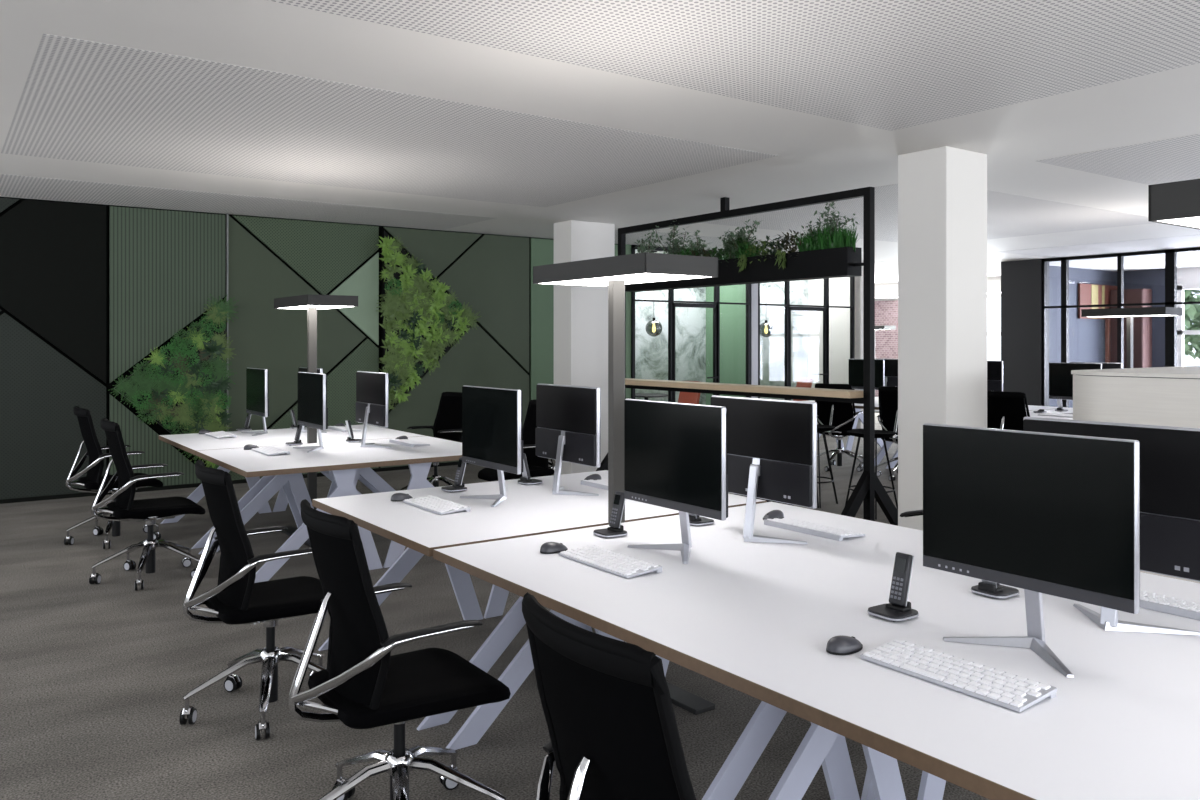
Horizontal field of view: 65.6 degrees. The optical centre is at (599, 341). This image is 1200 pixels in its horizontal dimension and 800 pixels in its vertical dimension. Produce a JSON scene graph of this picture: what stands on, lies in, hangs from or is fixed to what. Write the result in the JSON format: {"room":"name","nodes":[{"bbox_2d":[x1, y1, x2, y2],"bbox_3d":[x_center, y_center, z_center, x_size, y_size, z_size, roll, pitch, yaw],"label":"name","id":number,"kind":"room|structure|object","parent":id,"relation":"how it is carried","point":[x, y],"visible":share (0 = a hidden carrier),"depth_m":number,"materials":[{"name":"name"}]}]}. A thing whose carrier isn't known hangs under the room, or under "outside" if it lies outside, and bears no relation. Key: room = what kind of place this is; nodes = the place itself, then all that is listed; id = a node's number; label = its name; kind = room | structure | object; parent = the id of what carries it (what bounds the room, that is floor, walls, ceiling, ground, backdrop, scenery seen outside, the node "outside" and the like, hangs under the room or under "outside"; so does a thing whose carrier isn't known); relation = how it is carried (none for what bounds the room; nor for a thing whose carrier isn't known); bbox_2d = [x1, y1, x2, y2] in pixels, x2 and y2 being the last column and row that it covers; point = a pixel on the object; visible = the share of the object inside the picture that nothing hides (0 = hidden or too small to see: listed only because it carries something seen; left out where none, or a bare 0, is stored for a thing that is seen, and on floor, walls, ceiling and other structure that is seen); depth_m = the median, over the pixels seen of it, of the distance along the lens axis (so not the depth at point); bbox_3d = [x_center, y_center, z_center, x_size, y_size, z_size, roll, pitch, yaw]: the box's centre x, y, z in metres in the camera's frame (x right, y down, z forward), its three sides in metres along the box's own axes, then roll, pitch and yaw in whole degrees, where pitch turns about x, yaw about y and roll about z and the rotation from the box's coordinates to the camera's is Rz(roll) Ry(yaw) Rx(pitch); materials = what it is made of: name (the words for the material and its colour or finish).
{"room":"open-plan office","nodes":[
{"label":"open-plan office","id":0,"kind":"room"},
{"bbox_2d":[0,197,630,503],"bbox_3d":[-4.522,0.075,9.839,12.100,2.930,0.235,0,0,-36],"label":"wall","id":1,"kind":"structure","parent":0,"point":[88,291],"depth_m":9.92,"materials":[{"name":"paint"}]},
{"bbox_2d":[111,294,238,468],"bbox_3d":[-4.431,0.489,9.723,1.272,2.009,0.191,0,0,-36],"label":"wall panel","id":2,"kind":"object","parent":1,"relation":"attached to","point":[182,388],"depth_m":9.78,"materials":[{"name":"green plant"}]},
{"bbox_2d":[376,230,480,410],"bbox_3d":[-2.089,-0.221,11.401,1.409,2.213,0.188,0,0,-36],"label":"wall panel","id":3,"kind":"object","parent":1,"relation":"attached to","point":[420,321],"depth_m":11.24,"materials":[{"name":"green plant"}]},
{"bbox_2d":[0,412,989,799],"bbox_3d":[4.870,1.600,12.095,30.000,0.120,22.000,0,0,-36],"label":"floor","id":4,"kind":"structure","parent":0,"point":[95,679],"depth_m":4.14,"materials":[{"name":"grey carpet"}]},
{"bbox_2d":[64,406,162,548],"bbox_3d":[-3.779,1.018,7.215,0.657,1.043,0.656,0,0,-38],"label":"chair","id":5,"kind":"object","parent":4,"relation":"on","point":[92,481],"visible":0.8,"depth_m":7.03,"materials":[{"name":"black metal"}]},
{"bbox_2d":[89,418,205,589],"bbox_3d":[-2.959,1.018,6.069,0.657,1.043,0.656,0,0,-36],"label":"chair","id":6,"kind":"object","parent":4,"relation":"on","point":[125,508],"visible":0.98,"depth_m":5.93,"materials":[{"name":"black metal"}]},
{"bbox_2d":[179,460,327,739],"bbox_3d":[-1.408,1.018,3.902,0.657,1.043,0.656,0,0,-36],"label":"chair","id":7,"kind":"object","parent":4,"relation":"on","point":[236,598],"visible":0.84,"depth_m":3.74,"materials":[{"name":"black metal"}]},
{"bbox_2d":[158,424,423,548],"bbox_3d":[-2.632,1.170,7.955,1.858,0.740,1.377,0,0,-36],"label":"office desk","id":8,"kind":"object","parent":4,"relation":"on","point":[191,443],"visible":0.3,"depth_m":7.71,"materials":[{"name":"white laminate"}]},
{"bbox_2d":[205,431,235,437],"bbox_3d":[-3.225,0.787,7.905,0.157,0.025,0.426,0,0,-36],"label":"keyboard","id":9,"kind":"object","parent":8,"relation":"on","point":[219,434],"visible":1,"depth_m":7.84,"materials":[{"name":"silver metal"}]},
{"bbox_2d":[241,368,268,435],"bbox_3d":[-2.980,0.514,8.087,0.184,0.569,0.575,0,0,-36],"label":"desktop monitor","id":10,"kind":"object","parent":8,"relation":"on","point":[257,380],"visible":1,"depth_m":8.04,"materials":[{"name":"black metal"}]},
{"bbox_2d":[274,294,357,372],"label":"floor lamp","id":11,"kind":"object","parent":4,"relation":"on","point":[312,304],"depth_m":7.35,"materials":[{"name":"white metal"}]},
{"bbox_2d":[278,305,353,308],"bbox_3d":[-2.266,-0.279,7.392,0.376,0.008,0.836,0,0,-36],"label":"diffuser","id":12,"kind":"object","parent":11,"relation":"attached to","point":[279,306],"depth_m":7.35,"materials":[{"name":"white plastic"}]},
{"bbox_2d":[196,436,461,582],"bbox_3d":[-1.823,1.170,6.824,1.858,0.740,1.377,0,0,-36],"label":"office desk","id":13,"kind":"object","parent":4,"relation":"on","point":[346,461],"visible":0.56,"depth_m":6.49,"materials":[{"name":"white laminate"}]},
{"bbox_2d":[251,446,289,455],"bbox_3d":[-2.387,0.787,6.734,0.157,0.025,0.426,0,0,-36],"label":"keyboard","id":14,"kind":"object","parent":13,"relation":"on","point":[268,450],"visible":1,"depth_m":6.67,"materials":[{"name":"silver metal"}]},
{"bbox_2d":[293,372,327,451],"bbox_3d":[-2.142,0.514,6.916,0.184,0.569,0.575,0,0,-36],"label":"desktop monitor","id":15,"kind":"object","parent":13,"relation":"on","point":[312,387],"visible":1,"depth_m":6.87,"materials":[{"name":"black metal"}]},
{"bbox_2d":[356,371,391,447],"bbox_3d":[-1.747,0.514,7.124,0.184,0.569,0.575,0,0,-36],"label":"desktop monitor","id":16,"kind":"object","parent":13,"relation":"on","point":[372,388],"visible":1,"depth_m":7.07,"materials":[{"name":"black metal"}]},
{"bbox_2d":[389,439,429,446],"bbox_3d":[-1.496,0.787,7.298,0.157,0.025,0.426,0,0,-36],"label":"keyboard","id":17,"kind":"object","parent":13,"relation":"on","point":[405,442],"visible":1,"depth_m":7.24,"materials":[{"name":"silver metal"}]},
{"bbox_2d":[288,499,510,799],"bbox_3d":[-0.653,1.018,2.917,0.657,1.043,0.656,0,0,-35],"label":"chair","id":18,"kind":"object","parent":4,"relation":"on","point":[362,686],"visible":1,"depth_m":2.77,"materials":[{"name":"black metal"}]},
{"bbox_2d":[400,392,461,489],"bbox_3d":[-1.568,1.018,9.019,0.657,1.043,0.656,0,0,-44],"label":"chair","id":19,"kind":"object","parent":4,"relation":"on","point":[447,425],"visible":0.33,"depth_m":9.17,"materials":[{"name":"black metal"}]},
{"bbox_2d":[478,399,555,481],"bbox_3d":[-0.648,1.018,7.766,0.657,1.043,0.656,0,0,-34],"label":"chair","id":20,"kind":"object","parent":4,"relation":"on","point":[538,466],"visible":0.27,"depth_m":7.88,"materials":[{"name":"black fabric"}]},
{"bbox_2d":[312,470,766,730],"bbox_3d":[-0.312,1.170,4.714,1.858,0.740,1.377,0,0,-36],"label":"office desk","id":21,"kind":"object","parent":4,"relation":"on","point":[527,510],"visible":0.48,"depth_m":4.37,"materials":[{"name":"white laminate"}]},
{"bbox_2d":[403,495,469,514],"bbox_3d":[-0.795,0.787,4.510,0.157,0.025,0.426,0,0,-36],"label":"keyboard","id":22,"kind":"object","parent":21,"relation":"on","point":[431,503],"visible":1,"depth_m":4.47,"materials":[{"name":"white plastic"}]},
{"bbox_2d":[441,483,466,491],"bbox_3d":[-0.784,0.779,5.004,0.120,0.040,0.120,0,0,-37],"label":"cradle","id":23,"kind":"object","parent":21,"relation":"on","point":[454,488],"visible":0.95,"depth_m":4.98,"materials":[{"name":"grey plastic"}]},
{"bbox_2d":[454,457,465,484],"bbox_3d":[-0.753,0.697,5.025,0.057,0.149,0.050,0,0,-36],"label":"cordless phone","id":24,"kind":"object","parent":23,"relation":"on","point":[461,465],"visible":0.85,"depth_m":5.01,"materials":[{"name":"black plastic"}]},
{"bbox_2d":[460,385,522,506],"bbox_3d":[-0.550,0.514,4.692,0.184,0.569,0.575,0,0,-36],"label":"desktop monitor","id":25,"kind":"object","parent":21,"relation":"on","point":[491,417],"visible":1,"depth_m":4.66,"materials":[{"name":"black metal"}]},
{"bbox_2d":[517,477,542,484],"bbox_3d":[-0.395,0.779,5.251,0.120,0.040,0.120,0,0,-36],"label":"cradle","id":26,"kind":"object","parent":21,"relation":"on","point":[523,480],"visible":0.98,"depth_m":5.21,"materials":[{"name":"grey plastic"}]},
{"bbox_2d":[535,383,600,495],"bbox_3d":[-0.176,0.514,4.929,0.184,0.569,0.575,0,0,-36],"label":"desktop monitor","id":27,"kind":"object","parent":21,"relation":"on","point":[568,417],"visible":1,"depth_m":4.88,"materials":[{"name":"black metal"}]},
{"bbox_2d":[581,480,607,489],"bbox_3d":[0.076,0.787,5.103,0.157,0.025,0.426,0,0,-36],"label":"keyboard","id":28,"kind":"object","parent":21,"relation":"on","point":[602,484],"visible":0.41,"depth_m":5.14,"materials":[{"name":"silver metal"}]},
{"bbox_2d":[554,220,614,474],"bbox_3d":[-0.186,0.075,10.929,0.620,2.930,0.370,0,0,-36],"label":"column","id":29,"kind":"structure","parent":4,"relation":"on","point":[580,312],"depth_m":10.76,"materials":[{"name":"white paint"}]},
{"bbox_2d":[522,592,695,799],"bbox_3d":[0.140,1.018,1.801,0.657,1.043,0.656,0,0,-33],"label":"chair","id":30,"kind":"object","parent":4,"relation":"on","point":[606,702],"visible":1,"depth_m":1.61,"materials":[{"name":"black fabric"}]},
{"bbox_2d":[533,252,717,714],"bbox_3d":[0.091,0.593,4.142,0.390,1.895,0.850,0,0,-36],"label":"floor lamp","id":31,"kind":"object","parent":4,"relation":"on","point":[614,272],"visible":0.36,"depth_m":4.09,"materials":[{"name":"white metal"}]},
{"bbox_2d":[539,273,705,285],"bbox_3d":[0.091,-0.279,4.142,0.376,0.008,0.836,0,0,-36],"label":"diffuser","id":32,"kind":"object","parent":31,"relation":"attached to","point":[572,279],"depth_m":4.09,"materials":[{"name":"white plastic"}]},
{"bbox_2d":[635,393,667,399],"bbox_3d":[0.701,1.165,14.054,0.680,0.750,0.680,0,0,-36],"label":"bistro table","id":33,"kind":"object","parent":4,"relation":"on","point":[645,396],"visible":0.36,"depth_m":13.86,"materials":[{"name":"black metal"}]},
{"bbox_2d":[678,381,699,403],"bbox_3d":[1.286,1.077,14.473,0.580,0.928,0.500,0,0,-36],"label":"lounge chair","id":34,"kind":"object","parent":4,"relation":"on","point":[684,397],"visible":0.25,"depth_m":14.63,"materials":[{"name":"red fabric"}]},
{"bbox_2d":[596,187,897,525],"bbox_3d":[1.217,0.075,8.951,0.840,2.930,3.420,0,0,-36],"label":"frame","id":35,"kind":"object","parent":4,"relation":"on","point":[869,488],"visible":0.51,"depth_m":7.58,"materials":[{"name":"black metal"}]},
{"bbox_2d":[625,201,861,291],"bbox_3d":[1.198,-0.903,8.910,0.443,0.707,3.127,0,0,-34],"label":"planter","id":36,"kind":"object","parent":35,"relation":"hanging from","point":[829,252],"visible":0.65,"depth_m":8.37,"materials":[{"name":"black metal"}]},
{"bbox_2d":[625,378,862,403],"bbox_3d":[1.148,0.453,8.902,0.230,0.105,3.289,0,0,-36],"label":"bar table","id":37,"kind":"object","parent":35,"relation":"attached to","point":[800,393],"visible":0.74,"depth_m":8.49,"materials":[{"name":"brown wood"}]},
{"bbox_2d":[793,377,812,400],"bbox_3d":[3.350,1.077,15.932,0.580,0.928,0.500,0,0,-18],"label":"lounge chair","id":38,"kind":"object","parent":4,"relation":"on","point":[805,382],"visible":0.24,"depth_m":16.09,"materials":[{"name":"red fabric"}]},
{"bbox_2d":[433,502,1199,799],"bbox_3d":[0.920,1.170,2.992,1.858,0.740,2.792,0,0,-36],"label":"office desk","id":39,"kind":"object","parent":4,"relation":"on","point":[758,620],"visible":0.77,"depth_m":2.58,"materials":[{"name":"white laminate"}]},
{"bbox_2d":[540,542,567,553],"bbox_3d":[-0.175,0.780,3.552,0.117,0.037,0.069,0,0,-36],"label":"computer mouse","id":40,"kind":"object","parent":39,"relation":"on","point":[548,547],"visible":0.98,"depth_m":3.52,"materials":[{"name":"grey plastic"}]},
{"bbox_2d":[558,544,661,577],"bbox_3d":[0.031,0.787,3.355,0.157,0.025,0.426,0,0,-36],"label":"keyboard","id":41,"kind":"object","parent":39,"relation":"on","point":[623,565],"visible":1,"depth_m":3.32,"materials":[{"name":"white plastic"}]},
{"bbox_2d":[593,525,627,537],"bbox_3d":[0.043,0.779,3.849,0.120,0.040,0.120,0,0,-32],"label":"cradle","id":42,"kind":"object","parent":39,"relation":"on","point":[609,532],"visible":0.94,"depth_m":3.83,"materials":[{"name":"grey plastic"}]},
{"bbox_2d":[609,491,624,528],"bbox_3d":[0.073,0.697,3.871,0.057,0.149,0.050,0,0,-36],"label":"cordless phone","id":43,"kind":"object","parent":42,"relation":"on","point":[619,500],"visible":0.97,"depth_m":3.85,"materials":[{"name":"black plastic"}]},
{"bbox_2d":[624,399,727,563],"bbox_3d":[0.277,0.514,3.537,0.184,0.569,0.575,0,0,-36],"label":"desktop monitor","id":44,"kind":"object","parent":39,"relation":"on","point":[675,454],"visible":1,"depth_m":3.50,"materials":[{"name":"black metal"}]},
{"bbox_2d":[689,515,713,525],"bbox_3d":[0.431,0.779,4.096,0.120,0.040,0.120,0,0,-32],"label":"cradle","id":45,"kind":"object","parent":39,"relation":"on","point":[699,521],"visible":0.77,"depth_m":4.05,"materials":[{"name":"grey plastic"}]},
{"bbox_2d":[711,395,816,543],"bbox_3d":[0.651,0.514,3.774,0.184,0.569,0.575,0,0,-36],"label":"desktop monitor","id":46,"kind":"object","parent":39,"relation":"on","point":[772,443],"visible":0.82,"depth_m":3.70,"materials":[{"name":"silver metal"}]},
{"bbox_2d":[763,510,783,519],"bbox_3d":[0.783,0.780,4.207,0.117,0.037,0.069,0,0,-36],"label":"computer mouse","id":47,"kind":"object","parent":39,"relation":"on","point":[772,514],"visible":0.92,"depth_m":4.18,"materials":[{"name":"grey plastic"}]},
{"bbox_2d":[764,518,864,540],"bbox_3d":[0.902,0.787,3.948,0.157,0.025,0.426,0,0,-36],"label":"keyboard","id":48,"kind":"object","parent":39,"relation":"on","point":[805,527],"visible":1,"depth_m":3.90,"materials":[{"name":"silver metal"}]},
{"bbox_2d":[826,635,862,654],"bbox_3d":[0.637,0.780,2.417,0.117,0.037,0.069,0,0,-36],"label":"computer mouse","id":49,"kind":"object","parent":39,"relation":"on","point":[837,645],"visible":1,"depth_m":2.39,"materials":[{"name":"grey plastic"}]},
{"bbox_2d":[867,601,918,621],"bbox_3d":[0.855,0.779,2.715,0.120,0.040,0.120,0,0,-34],"label":"cradle","id":50,"kind":"object","parent":39,"relation":"on","point":[888,611],"visible":0.97,"depth_m":2.69,"materials":[{"name":"grey plastic"}]},
{"bbox_2d":[889,552,913,605],"bbox_3d":[0.885,0.697,2.736,0.057,0.149,0.050,0,0,-36],"label":"cordless phone","id":51,"kind":"object","parent":50,"relation":"on","point":[903,564],"visible":1,"depth_m":2.72,"materials":[{"name":"black plastic"}]},
{"bbox_2d":[860,639,1056,711],"bbox_3d":[0.843,0.787,2.221,0.157,0.025,0.426,0,0,-36],"label":"keyboard","id":52,"kind":"object","parent":39,"relation":"on","point":[1017,693],"visible":1,"depth_m":2.18,"materials":[{"name":"white plastic"}]},
{"bbox_2d":[971,582,1018,598],"bbox_3d":[1.252,0.779,2.950,0.120,0.040,0.120,0,0,-34],"label":"cradle","id":53,"kind":"object","parent":39,"relation":"on","point":[985,589],"visible":0.93,"depth_m":2.92,"materials":[{"name":"grey plastic"}]},
{"bbox_2d":[923,423,1139,677],"bbox_3d":[1.089,0.514,2.403,0.184,0.569,0.575,0,0,-36],"label":"desktop monitor","id":54,"kind":"object","parent":39,"relation":"on","point":[1037,513],"visible":1,"depth_m":2.36,"materials":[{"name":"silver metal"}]},
{"bbox_2d":[1023,417,1199,635],"bbox_3d":[1.472,0.514,2.627,0.184,0.569,0.575,0,0,-36],"label":"desktop monitor","id":55,"kind":"object","parent":39,"relation":"on","point":[1169,455],"visible":0.34,"depth_m":2.52,"materials":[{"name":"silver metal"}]},
{"bbox_2d":[1140,590,1199,619],"bbox_3d":[1.723,0.787,2.801,0.157,0.025,0.426,0,0,-36],"label":"keyboard","id":56,"kind":"object","parent":39,"relation":"on","point":[1148,600],"visible":0.56,"depth_m":2.77,"materials":[{"name":"white plastic"}]},
{"bbox_2d":[817,424,837,507],"bbox_3d":[2.008,1.162,8.791,0.424,0.734,0.424,0,0,43],"label":"bar stool","id":57,"kind":"object","parent":4,"relation":"on","point":[820,428],"visible":0.46,"depth_m":8.76,"materials":[{"name":"black metal"}]},
{"bbox_2d":[815,383,862,471],"bbox_3d":[2.893,1.018,11.293,0.656,1.043,0.657,0,0,34],"label":"chair","id":58,"kind":"object","parent":4,"relation":"on","point":[839,415],"visible":0.69,"depth_m":11.12,"materials":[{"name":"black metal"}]},
{"bbox_2d":[806,397,892,464],"bbox_3d":[3.760,1.170,12.530,1.858,0.740,1.377,0,0,-36],"label":"office desk","id":59,"kind":"object","parent":4,"relation":"on","point":[880,455],"visible":0.12,"depth_m":12.95,"materials":[{"name":"white metal"}]},
{"bbox_2d":[849,359,884,389],"bbox_3d":[3.563,0.514,12.450,0.184,0.569,0.575,0,0,-36],"label":"desktop monitor","id":60,"kind":"object","parent":59,"relation":"on","point":[855,365],"visible":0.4,"depth_m":12.51,"materials":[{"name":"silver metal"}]},
{"bbox_2d":[884,359,897,386],"bbox_3d":[3.922,0.514,12.707,0.184,0.569,0.575,0,0,-36],"label":"desktop monitor","id":61,"kind":"object","parent":59,"relation":"on","point":[890,365],"visible":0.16,"depth_m":12.63,"materials":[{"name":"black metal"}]},
{"bbox_2d":[845,430,897,519],"bbox_3d":[2.404,1.162,8.239,0.424,0.734,0.424,0,0,-36],"label":"bar stool","id":62,"kind":"object","parent":4,"relation":"on","point":[883,434],"visible":0.55,"depth_m":8.19,"materials":[{"name":"black metal"}]},
{"bbox_2d":[877,386,897,480],"bbox_3d":[3.445,1.018,10.522,0.656,1.043,0.657,0,0,40],"label":"chair","id":63,"kind":"object","parent":4,"relation":"on","point":[888,396],"visible":0.33,"depth_m":10.45,"materials":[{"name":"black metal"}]},
{"bbox_2d":[898,146,986,529],"bbox_3d":[2.541,0.075,6.904,0.510,2.930,0.410,0,0,-36],"label":"column","id":64,"kind":"structure","parent":4,"relation":"on","point":[942,191],"depth_m":6.76,"materials":[{"name":"white paint"}]},
{"bbox_2d":[886,405,1068,468],"bbox_3d":[4.574,1.170,11.391,1.858,0.740,1.377,0,0,-36],"label":"office desk","id":65,"kind":"object","parent":4,"relation":"on","point":[1031,407],"visible":0.02,"depth_m":11.37,"materials":[{"name":"white metal"}]},
{"bbox_2d":[987,361,1002,390],"bbox_3d":[4.737,0.514,11.569,0.184,0.569,0.575,0,0,-36],"label":"desktop monitor","id":66,"kind":"object","parent":65,"relation":"on","point":[994,368],"visible":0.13,"depth_m":11.40,"materials":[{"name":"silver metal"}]},
{"bbox_2d":[987,391,1029,430],"bbox_3d":[4.222,1.018,9.522,0.657,1.043,0.656,0,0,-40],"label":"chair","id":67,"kind":"object","parent":4,"relation":"on","point":[1005,410],"visible":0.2,"depth_m":9.36,"materials":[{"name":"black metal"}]},
{"bbox_2d":[1026,408,1072,419],"bbox_3d":[5.389,1.170,10.253,1.858,0.740,1.377,0,0,-36],"label":"office desk","id":68,"kind":"object","parent":4,"relation":"on","point":[1070,410],"visible":0.02,"depth_m":10.41,"materials":[{"name":"white metal"}]},
{"bbox_2d":[1049,363,1101,413],"bbox_3d":[5.193,0.514,10.173,0.184,0.569,0.575,0,0,-36],"label":"desktop monitor","id":69,"kind":"object","parent":68,"relation":"on","point":[1060,376],"visible":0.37,"depth_m":10.26,"materials":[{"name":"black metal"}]},
{"bbox_2d":[1070,362,1121,368],"bbox_3d":[5.552,0.514,10.431,0.184,0.569,0.575,0,0,-36],"label":"desktop monitor","id":70,"kind":"object","parent":68,"relation":"on","point":[1104,365],"visible":0.15,"depth_m":10.29,"materials":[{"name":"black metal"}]},
{"bbox_2d":[1111,289,1151,367],"bbox_3d":[10.221,0.265,17.917,0.380,2.550,0.600,0,0,-36],"label":"curtain","id":71,"kind":"object","parent":4,"relation":"on","point":[1142,326],"visible":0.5,"depth_m":17.69,"materials":[{"name":"pink fabric"}]},
{"bbox_2d":[1081,307,1182,367],"bbox_3d":[5.635,0.593,9.875,0.390,1.895,0.850,0,0,-36],"label":"floor lamp","id":72,"kind":"object","parent":4,"relation":"on","point":[1129,313],"visible":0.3,"depth_m":9.83,"materials":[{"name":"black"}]},
{"bbox_2d":[1099,315,1177,316],"bbox_3d":[5.635,-0.279,9.875,0.376,0.008,0.836,0,0,-36],"label":"diffuser","id":73,"kind":"object","parent":72,"relation":"attached to","point":[1099,315],"depth_m":9.81,"materials":[{"name":"white plastic"}]},
{"bbox_2d":[1071,366,1199,582],"bbox_3d":[4.767,0.864,5.564,2.390,1.352,2.920,0,0,-36],"label":"cabinet","id":74,"kind":"object","parent":4,"relation":"on","point":[1159,396],"visible":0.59,"depth_m":5.66,"materials":[{"name":"beige wood"}]},
{"bbox_2d":[1148,179,1199,229],"bbox_3d":[1.647,0.593,1.874,0.390,1.895,0.850,0,0,-36],"label":"floor lamp","id":75,"kind":"object","parent":4,"relation":"on","point":[1177,203],"visible":1,"depth_m":2.07,"materials":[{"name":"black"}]},
{"bbox_2d":[1160,217,1199,227],"bbox_3d":[1.647,-0.279,1.874,0.376,0.008,0.836,0,0,-36],"label":"diffuser","id":76,"kind":"object","parent":75,"relation":"attached to","point":[1189,222],"depth_m":2.12,"materials":[{"name":"white plastic"}]},
{"bbox_2d":[0,0,1199,283],"bbox_3d":[2.106,-1.514,10.116,23.200,0.252,22.000,0,0,-36],"label":"ceiling","id":77,"kind":"structure","parent":0,"point":[523,118],"depth_m":5.53,"materials":[{"name":"white paint"}]},
{"bbox_2d":[645,251,661,336],"bbox_3d":[0.822,-0.735,14.177,0.260,1.310,0.260,0,0,-36],"label":"pendant lamp","id":78,"kind":"object","parent":77,"relation":"hanging from","point":[653,328],"visible":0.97,"depth_m":14.09,"materials":[{"name":"clear glass"}]},
{"bbox_2d":[760,320,773,336],"bbox_3d":[2.781,-0.733,15.580,0.260,1.315,0.260,0,0,-36],"label":"pendant lamp","id":79,"kind":"object","parent":77,"relation":"hanging from","point":[766,328],"visible":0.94,"depth_m":15.49,"materials":[{"name":"clear glass"}]},
{"bbox_2d":[635,280,807,404],"bbox_3d":[1.815,0.075,15.589,5.300,2.930,0.120,0,0,-36],"label":"wall","id":80,"kind":"structure","parent":0,"point":[651,353],"depth_m":15.37,"materials":[{"name":"white glass"}]},
{"bbox_2d":[631,245,750,401],"bbox_3d":[1.407,0.075,13.982,2.365,2.930,0.060,0,0,-36],"label":"window","id":81,"kind":"structure","parent":80,"relation":"in","point":[670,300],"depth_m":13.72,"materials":[{"name":"black metal"}]},
{"bbox_2d":[672,303,718,401],"bbox_3d":[1.442,0.480,13.963,0.920,2.120,0.131,0,0,-36],"label":"door","id":82,"kind":"structure","parent":81,"relation":"attached to","point":[695,305],"depth_m":14.16,"materials":[{"name":"black metal"}]},
{"bbox_2d":[706,256,745,404],"bbox_3d":[2.092,0.075,15.117,0.120,2.930,0.970,0,0,-36],"label":"wall","id":83,"kind":"structure","parent":0,"point":[732,316],"depth_m":15.02,"materials":[{"name":"green paint"}]},
{"bbox_2d":[751,283,757,397],"bbox_3d":[2.422,0.075,14.708,0.140,2.930,0.070,0,0,-36],"label":"trim","id":84,"kind":"structure","parent":83,"relation":"attached to","point":[754,287],"depth_m":14.68,"materials":[{"name":"white paint"}]},
{"bbox_2d":[808,277,849,423],"bbox_3d":[4.108,0.075,16.561,0.080,2.930,0.970,0,0,-36],"label":"wall","id":85,"kind":"structure","parent":0,"point":[839,288],"depth_m":16.48,"materials":[{"name":"white paint"}]},
{"bbox_2d":[758,277,854,399],"bbox_3d":[3.432,0.075,15.431,2.345,2.930,0.060,0,0,-36],"label":"window","id":86,"kind":"structure","parent":85,"relation":"in","point":[786,304],"depth_m":15.42,"materials":[{"name":"black metal"}]},
{"bbox_2d":[788,306,828,399],"bbox_3d":[3.459,0.480,15.406,0.960,2.120,0.131,0,0,-36],"label":"door","id":87,"kind":"structure","parent":86,"relation":"attached to","point":[823,309],"depth_m":15.52,"materials":[{"name":"black metal"}]},
{"bbox_2d":[855,262,862,428],"bbox_3d":[4.261,0.075,16.657,0.280,2.930,1.230,0,0,-36],"label":"wall pier","id":88,"kind":"object","parent":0,"point":[858,279],"visible":0.07,"depth_m":16.10,"materials":[{"name":"white paint"}]},
{"bbox_2d":[1001,259,1048,405],"bbox_3d":[7.261,0.075,15.902,0.280,2.930,0.710,0,0,-36],"label":"wall","id":89,"kind":"structure","parent":0,"point":[1021,280],"depth_m":15.78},
{"bbox_2d":[1042,247,1199,406],"bbox_3d":[9.307,0.075,12.940,0.080,2.930,6.500,0,0,-36],"label":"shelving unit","id":90,"kind":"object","parent":89,"relation":"in","point":[1170,254],"depth_m":14.55,"materials":[{"name":"black metal"}]},
{"bbox_2d":[875,267,1199,300],"bbox_3d":[11.457,0.075,16.809,0.200,2.930,22.000,0,0,-36],"label":"wall","id":91,"kind":"structure","parent":0,"point":[1188,275],"depth_m":17.34,"materials":[{"name":"white paint"}]},
{"bbox_2d":[875,300,897,396],"bbox_3d":[6.824,0.265,23.024,0.100,2.550,1.700,0,0,-36],"label":"brick wall","id":92,"kind":"structure","parent":91,"relation":"attached to","point":[886,312],"depth_m":22.70,"materials":[{"name":"brick"}]},
{"bbox_2d":[875,276,1000,298],"bbox_3d":[7.278,-1.225,21.873,0.700,0.330,8.900,0,0,-36],"label":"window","id":93,"kind":"structure","parent":91,"relation":"attached to","point":[883,290],"depth_m":21.80,"materials":[{"name":"white paint"}]},
{"bbox_2d":[1177,285,1199,366],"bbox_3d":[11.680,0.090,16.428,0.080,2.300,2.720,0,0,-36],"label":"window","id":94,"kind":"structure","parent":91,"relation":"in","point":[1181,332],"depth_m":17.46,"materials":[{"name":"white paint"}]},
{"bbox_2d":[1049,266,1115,407],"bbox_3d":[8.678,0.075,17.341,3.700,2.930,0.100,0,0,-36],"label":"wall","id":95,"kind":"structure","parent":0,"point":[1086,336],"depth_m":17.47,"materials":[{"name":"blue paint"}]},
{"bbox_2d":[1078,283,1116,318],"bbox_3d":[9.580,-0.770,17.885,1.440,0.660,0.045,0,0,-36],"label":"picture","id":96,"kind":"object","parent":95,"relation":"attached to","point":[1088,294],"visible":0.73,"depth_m":17.73},
{"bbox_2d":[1105,318,1110,362],"bbox_3d":[9.992,0.540,18.168,0.400,2.000,0.055,0,0,-36],"label":"board","id":97,"kind":"object","parent":95,"relation":"attached to","point":[1108,320],"visible":0.21,"depth_m":18.06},
{"bbox_2d":[1116,269,1164,366],"bbox_3d":[10.492,0.075,17.933,0.060,2.930,1.050,0,0,-36],"label":"wall","id":98,"kind":"structure","parent":0,"point":[1154,279],"depth_m":17.74,"materials":[{"name":"blue paint"}]},
{"bbox_2d":[1184,289,1199,359],"bbox_3d":[13.791,-0.554,20.483,3.642,4.406,3.600,0,0,-36],"label":"tree","id":99,"kind":"object","parent":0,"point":[1191,311],"visible":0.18,"depth_m":20.28,"materials":[{"name":"green plant"}]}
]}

